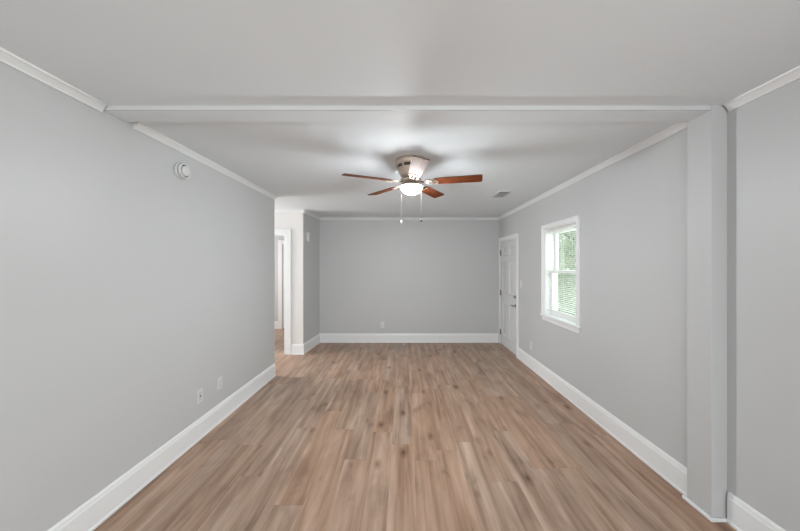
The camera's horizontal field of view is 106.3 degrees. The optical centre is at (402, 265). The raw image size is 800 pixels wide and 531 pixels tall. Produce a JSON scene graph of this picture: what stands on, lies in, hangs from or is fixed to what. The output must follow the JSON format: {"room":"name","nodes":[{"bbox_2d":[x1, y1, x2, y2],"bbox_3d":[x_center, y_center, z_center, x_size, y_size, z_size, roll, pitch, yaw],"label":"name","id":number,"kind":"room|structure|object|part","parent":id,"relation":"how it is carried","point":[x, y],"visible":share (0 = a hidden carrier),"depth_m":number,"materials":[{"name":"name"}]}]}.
{"room":"empty living room","nodes":[
{"label":"empty living room","id":0,"kind":"room"},
{"bbox_2d":[0,62,274,530],"bbox_3d":[-1.840,0.275,0.544,0.120,2.440,7.087,0,0,0],"label":"wall","id":1,"kind":"structure","parent":0,"point":[129,286],"depth_m":1.78,"materials":[{"name":"grey paint"}]},
{"bbox_2d":[0,47,106,111],"bbox_3d":[-1.770,-0.922,-0.621,0.039,0.045,4.758,0,0,0],"label":"trim","id":2,"kind":"structure","parent":1,"relation":"attached to","point":[8,58],"depth_m":1.48,"materials":[{"name":"paint"}]},
{"bbox_2d":[47,363,275,530],"bbox_3d":[-1.770,1.406,0.543,0.026,0.178,7.087,0,0,1],"label":"baseboard","id":3,"kind":"structure","parent":1,"relation":"attached to","point":[87,517],"depth_m":2.09,"materials":[{"name":"white paint"}]},
{"bbox_2d":[174,163,190,179],"bbox_3d":[-1.737,-0.750,2.373,0.055,0.128,0.128,0,0,0],"label":"smoke detector","id":4,"kind":"object","parent":1,"relation":"attached to","point":[182,171],"visible":1,"depth_m":2.34,"materials":[{"name":"white plastic"}]},
{"bbox_2d":[197,388,202,403],"bbox_3d":[-1.754,1.126,2.598,0.017,0.118,0.072,0,0,1],"label":"cable plate","id":5,"kind":"object","parent":1,"relation":"attached to","point":[200,391],"visible":1,"depth_m":2.59,"materials":[{"name":"white plastic"}]},
{"bbox_2d":[133,122,276,199],"bbox_3d":[-1.740,-0.922,3.026,0.038,0.045,2.122,0,0,0],"label":"trim","id":6,"kind":"structure","parent":1,"relation":"attached to","point":[138,126],"depth_m":2.49,"materials":[{"name":"paint"}]},
{"bbox_2d":[217,376,221,390],"bbox_3d":[-1.756,1.124,2.877,0.010,0.118,0.072,0,0,0],"label":"wall outlet","id":7,"kind":"object","parent":1,"relation":"attached to","point":[219,380],"visible":1,"depth_m":2.87,"materials":[{"name":"white plastic"}]},
{"bbox_2d":[275,236,283,328],"bbox_3d":[-3.325,0.275,7.200,3.250,2.440,0.100,0,0,0],"label":"wall","id":8,"kind":"structure","parent":0,"point":[277,238],"depth_m":7.15,"materials":[{"name":"grey paint"}]},
{"bbox_2d":[278,240,283,328],"bbox_3d":[-2.485,0.440,7.141,0.970,2.110,0.018,0,0,0],"label":"door","id":9,"kind":"structure","parent":8,"relation":"in","point":[280,242],"depth_m":7.13,"materials":[{"name":"white paint"}]},
{"bbox_2d":[275,213,303,343],"bbox_3d":[-3.345,0.275,5.130,3.310,2.440,0.120,0,0,0],"label":"wall","id":10,"kind":"structure","parent":0,"point":[293,221],"depth_m":5.07,"materials":[{"name":"white paint"}]},
{"bbox_2d":[275,229,290,354],"bbox_3d":[-2.395,0.438,5.121,1.010,2.115,0.138,0,0,0],"label":"door frame","id":11,"kind":"structure","parent":10,"relation":"in","point":[286,233],"depth_m":5.05,"materials":[{"name":"white paint"}]},
{"bbox_2d":[275,210,304,212],"bbox_3d":[-3.280,-0.922,5.051,3.240,0.045,0.038,0,0,0],"label":"trim","id":12,"kind":"structure","parent":10,"relation":"attached to","point":[276,211],"depth_m":5.05,"materials":[{"name":"paint"}]},
{"bbox_2d":[291,344,303,354],"bbox_3d":[-1.778,1.406,5.060,0.213,0.178,0.020,0,0,0],"label":"baseboard","id":13,"kind":"structure","parent":10,"relation":"attached to","point":[296,349],"depth_m":5.05,"materials":[{"name":"white paint"}]},
{"bbox_2d":[304,213,318,342],"bbox_3d":[-1.708,0.275,5.509,0.100,2.440,0.812,0,0,4],"label":"wall","id":14,"kind":"structure","parent":0,"point":[311,224],"depth_m":5.45,"materials":[{"name":"grey paint"}]},
{"bbox_2d":[306,232,310,241],"bbox_3d":[-1.653,-0.505,5.253,0.046,0.160,0.090,0,0,4],"label":"door chime","id":15,"kind":"object","parent":14,"relation":"attached to","point":[308,235],"visible":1,"depth_m":5.21,"materials":[{"name":"white plastic"}]},
{"bbox_2d":[304,333,319,353],"bbox_3d":[-1.651,1.406,5.464,0.021,0.178,0.792,0,0,4],"label":"baseboard","id":16,"kind":"structure","parent":14,"relation":"attached to","point":[314,341],"depth_m":5.41,"materials":[{"name":"white paint"}]},
{"bbox_2d":[305,210,320,219],"bbox_3d":[-1.642,-0.922,5.464,0.038,0.045,0.792,0,0,4],"label":"trim","id":17,"kind":"structure","parent":14,"relation":"attached to","point":[306,212],"depth_m":5.45,"materials":[{"name":"paint"}]},
{"bbox_2d":[0,0,799,216],"bbox_3d":[-1.475,-1.005,2.075,7.050,0.120,10.450,0,0,0],"label":"ceiling","id":18,"kind":"structure","parent":0,"point":[115,52],"depth_m":1.42,"materials":[{"name":"paint"}]},
{"bbox_2d":[103,106,710,121],"bbox_3d":[0.011,-0.931,1.839,3.602,0.028,0.147,0,0,0],"label":"ceiling beam","id":19,"kind":"structure","parent":18,"relation":"attached to","point":[124,113],"depth_m":1.79,"materials":[{"name":"paint"}]},
{"bbox_2d":[342,155,482,223],"bbox_3d":[0.088,-0.659,2.648,1.193,0.571,1.167,0,0,0],"label":"ceiling fan","id":20,"kind":"object","parent":18,"relation":"hanging from","point":[411,168],"visible":1,"depth_m":2.59,"materials":[{"name":"brown wood"}]},
{"bbox_3d":[-0.302,-0.745,2.520,0.409,0.008,0.122,0,11,-23],"label":"blade","id":21,"kind":"part","parent":20,"relation":"part of","materials":[{"name":"brown wood"}]},
{"bbox_3d":[-0.194,-0.745,2.989,0.122,0.008,0.409,-14,9,-40],"label":"blade","id":22,"kind":"part","parent":20,"relation":"part of","materials":[{"name":"brown wood"}]},
{"bbox_3d":[0.075,-0.674,2.680,0.190,0.070,0.190,0,0,0],"label":"lamp shade","id":23,"kind":"part","parent":20,"relation":"part of","materials":[{"name":"white glass"}]},
{"bbox_3d":[0.111,-0.745,2.272,0.122,0.008,0.409,11,-1,-5],"label":"blade","id":24,"kind":"part","parent":20,"relation":"part of","materials":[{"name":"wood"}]},
{"bbox_3d":[0.286,-0.745,3.031,0.122,0.008,0.409,-13,-7,30],"label":"blade","id":25,"kind":"part","parent":20,"relation":"part of","materials":[{"name":"brown wood"}]},
{"bbox_3d":[0.474,-0.745,2.588,0.409,0.008,0.122,0,-11,13],"label":"blade","id":26,"kind":"part","parent":20,"relation":"part of","materials":[{"name":"brown wood"}]},
{"bbox_2d":[491,191,512,197],"bbox_3d":[1.295,-0.940,3.945,0.176,0.011,0.330,0,0,0],"label":"ceiling vent","id":27,"kind":"object","parent":18,"relation":"in","point":[500,194],"visible":1,"depth_m":3.92,"materials":[{"name":"white plastic"}]},
{"bbox_2d":[319,220,498,341],"bbox_3d":[0.125,0.275,5.920,3.750,2.440,0.120,0,0,0],"label":"wall","id":28,"kind":"structure","parent":0,"point":[411,276],"depth_m":5.86,"materials":[{"name":"grey paint"}]},
{"bbox_2d":[320,333,498,342],"bbox_3d":[0.110,1.406,5.850,3.500,0.178,0.020,0,0,0],"label":"baseboard","id":29,"kind":"structure","parent":28,"relation":"attached to","point":[324,337],"depth_m":5.84,"materials":[{"name":"white paint"}]},
{"bbox_2d":[320,217,498,219],"bbox_3d":[0.120,-0.922,5.841,3.520,0.045,0.038,0,0,0],"label":"trim","id":30,"kind":"structure","parent":28,"relation":"attached to","point":[321,218],"depth_m":5.84,"materials":[{"name":"paint"}]},
{"bbox_2d":[93,329,735,530],"bbox_3d":[-1.475,1.555,2.075,7.050,0.120,10.450,0,0,0],"label":"floor","id":31,"kind":"structure","parent":0,"point":[343,436],"depth_m":2.32,"materials":[{"name":"wood"}]},
{"bbox_2d":[499,128,686,467],"bbox_3d":[1.948,0.275,3.939,0.160,2.440,4.080,0,0,1],"label":"wall","id":32,"kind":"structure","parent":0,"point":[628,355],"depth_m":2.48,"materials":[{"name":"grey paint"}]},
{"bbox_2d":[498,233,518,356],"bbox_3d":[1.929,0.478,5.361,0.222,2.033,0.996,0,0,0],"label":"door","id":33,"kind":"structure","parent":32,"relation":"in","point":[508,245],"depth_m":5.31,"materials":[{"name":"white paint"}]},
{"bbox_2d":[540,215,580,333],"bbox_3d":[1.925,0.088,3.577,0.200,1.248,0.881,0,0,1],"label":"window","id":34,"kind":"structure","parent":32,"relation":"in","point":[571,323],"depth_m":3.87,"materials":[{"name":"white paint"}]},
{"bbox_3d":[1.925,0.643,3.577,0.200,0.026,0.881,0,0,1],"label":"sill","id":35,"kind":"part","parent":34,"relation":"part of","materials":[{"name":"white paint"}]},
{"bbox_2d":[547,224,575,317],"bbox_3d":[1.896,0.051,3.577,0.038,1.030,0.705,0,0,0],"label":"window blind","id":36,"kind":"object","parent":34,"relation":"attached to","point":[572,225],"visible":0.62,"depth_m":3.58,"materials":[{"name":"plastic"}]},
{"bbox_3d":[1.903,0.063,3.817,0.028,0.994,0.002,0,0,1],"label":"ladder cord","id":37,"kind":"part","parent":36,"relation":"part of","materials":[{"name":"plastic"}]},
{"bbox_3d":[1.901,0.559,3.577,0.024,0.014,0.705,0,0,1],"label":"rail","id":38,"kind":"part","parent":36,"relation":"part of","materials":[{"name":"plastic"}]},
{"bbox_3d":[1.901,0.063,3.577,0.028,0.994,0.002,0,0,1],"label":"ladder cord","id":39,"kind":"part","parent":36,"relation":"part of","materials":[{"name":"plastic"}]},
{"bbox_3d":[1.899,0.063,3.337,0.028,0.994,0.002,0,0,1],"label":"ladder cord","id":40,"kind":"part","parent":36,"relation":"part of","materials":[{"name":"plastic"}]},
{"bbox_3d":[1.953,0.340,3.577,0.032,0.580,0.717,0,0,1],"label":"sash","id":41,"kind":"part","parent":34,"relation":"part of","materials":[{"name":"plastic"}]},
{"bbox_3d":[1.999,-0.188,3.576,0.032,0.556,0.717,0,0,1],"label":"sash","id":42,"kind":"part","parent":34,"relation":"part of","materials":[{"name":"plastic"}]},
{"bbox_2d":[498,122,686,219],"bbox_3d":[1.849,-0.922,3.895,0.040,0.045,3.930,0,0,0],"label":"trim","id":43,"kind":"structure","parent":32,"relation":"attached to","point":[679,126],"depth_m":2.60,"materials":[{"name":"paint"}]},
{"bbox_2d":[517,347,686,496],"bbox_3d":[1.853,1.406,3.397,0.022,0.178,2.934,0,0,1],"label":"baseboard","id":44,"kind":"structure","parent":32,"relation":"attached to","point":[667,467],"depth_m":2.55,"materials":[{"name":"white paint"}]},
{"bbox_2d":[727,79,799,530],"bbox_3d":[1.975,0.275,-0.552,0.140,2.440,4.895,0,0,0],"label":"wall","id":45,"kind":"structure","parent":0,"point":[763,134],"depth_m":1.57,"materials":[{"name":"grey paint"}]},
{"bbox_2d":[682,105,726,521],"bbox_3d":[1.851,0.275,1.841,0.108,2.440,0.188,0,0,0],"label":"pilaster","id":46,"kind":"object","parent":45,"relation":"attached to","point":[707,132],"visible":0.92,"depth_m":1.79,"materials":[{"name":"grey paint"}]},
{"bbox_3d":[1.851,1.485,1.841,0.108,0.020,0.188,0,0,0],"label":"shoe moulding","id":47,"kind":"part","parent":46,"relation":"part of","materials":[{"name":"white paint"}]},
{"bbox_2d":[726,492,785,530],"bbox_3d":[1.895,1.406,-0.625,0.020,0.178,4.750,0,0,0],"label":"baseboard","id":48,"kind":"structure","parent":45,"relation":"attached to","point":[741,516],"depth_m":1.66,"materials":[{"name":"white paint"}]},
{"bbox_2d":[723,65,799,111],"bbox_3d":[1.886,-0.922,-0.625,0.038,0.045,4.750,0,0,0],"label":"trim","id":49,"kind":"structure","parent":45,"relation":"attached to","point":[792,75],"depth_m":1.56,"materials":[{"name":"paint"}]},
{"label":"outside","id":50,"kind":"structure","parent":0,"visible":0},
{"bbox_3d":[21.100,2.170,15.000,37.800,0.150,60.000,0,0,0],"label":"lawn","id":51,"kind":"structure","parent":50,"visible":0},
{"bbox_2d":[558,230,575,315],"bbox_3d":[4.583,-0.298,7.383,2.625,4.794,2.547,0,0,0],"label":"leafy tree","id":52,"kind":"object","parent":51,"relation":"on","point":[568,265],"visible":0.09,"depth_m":7.28,"materials":[{"name":"green plant"}]}
]}

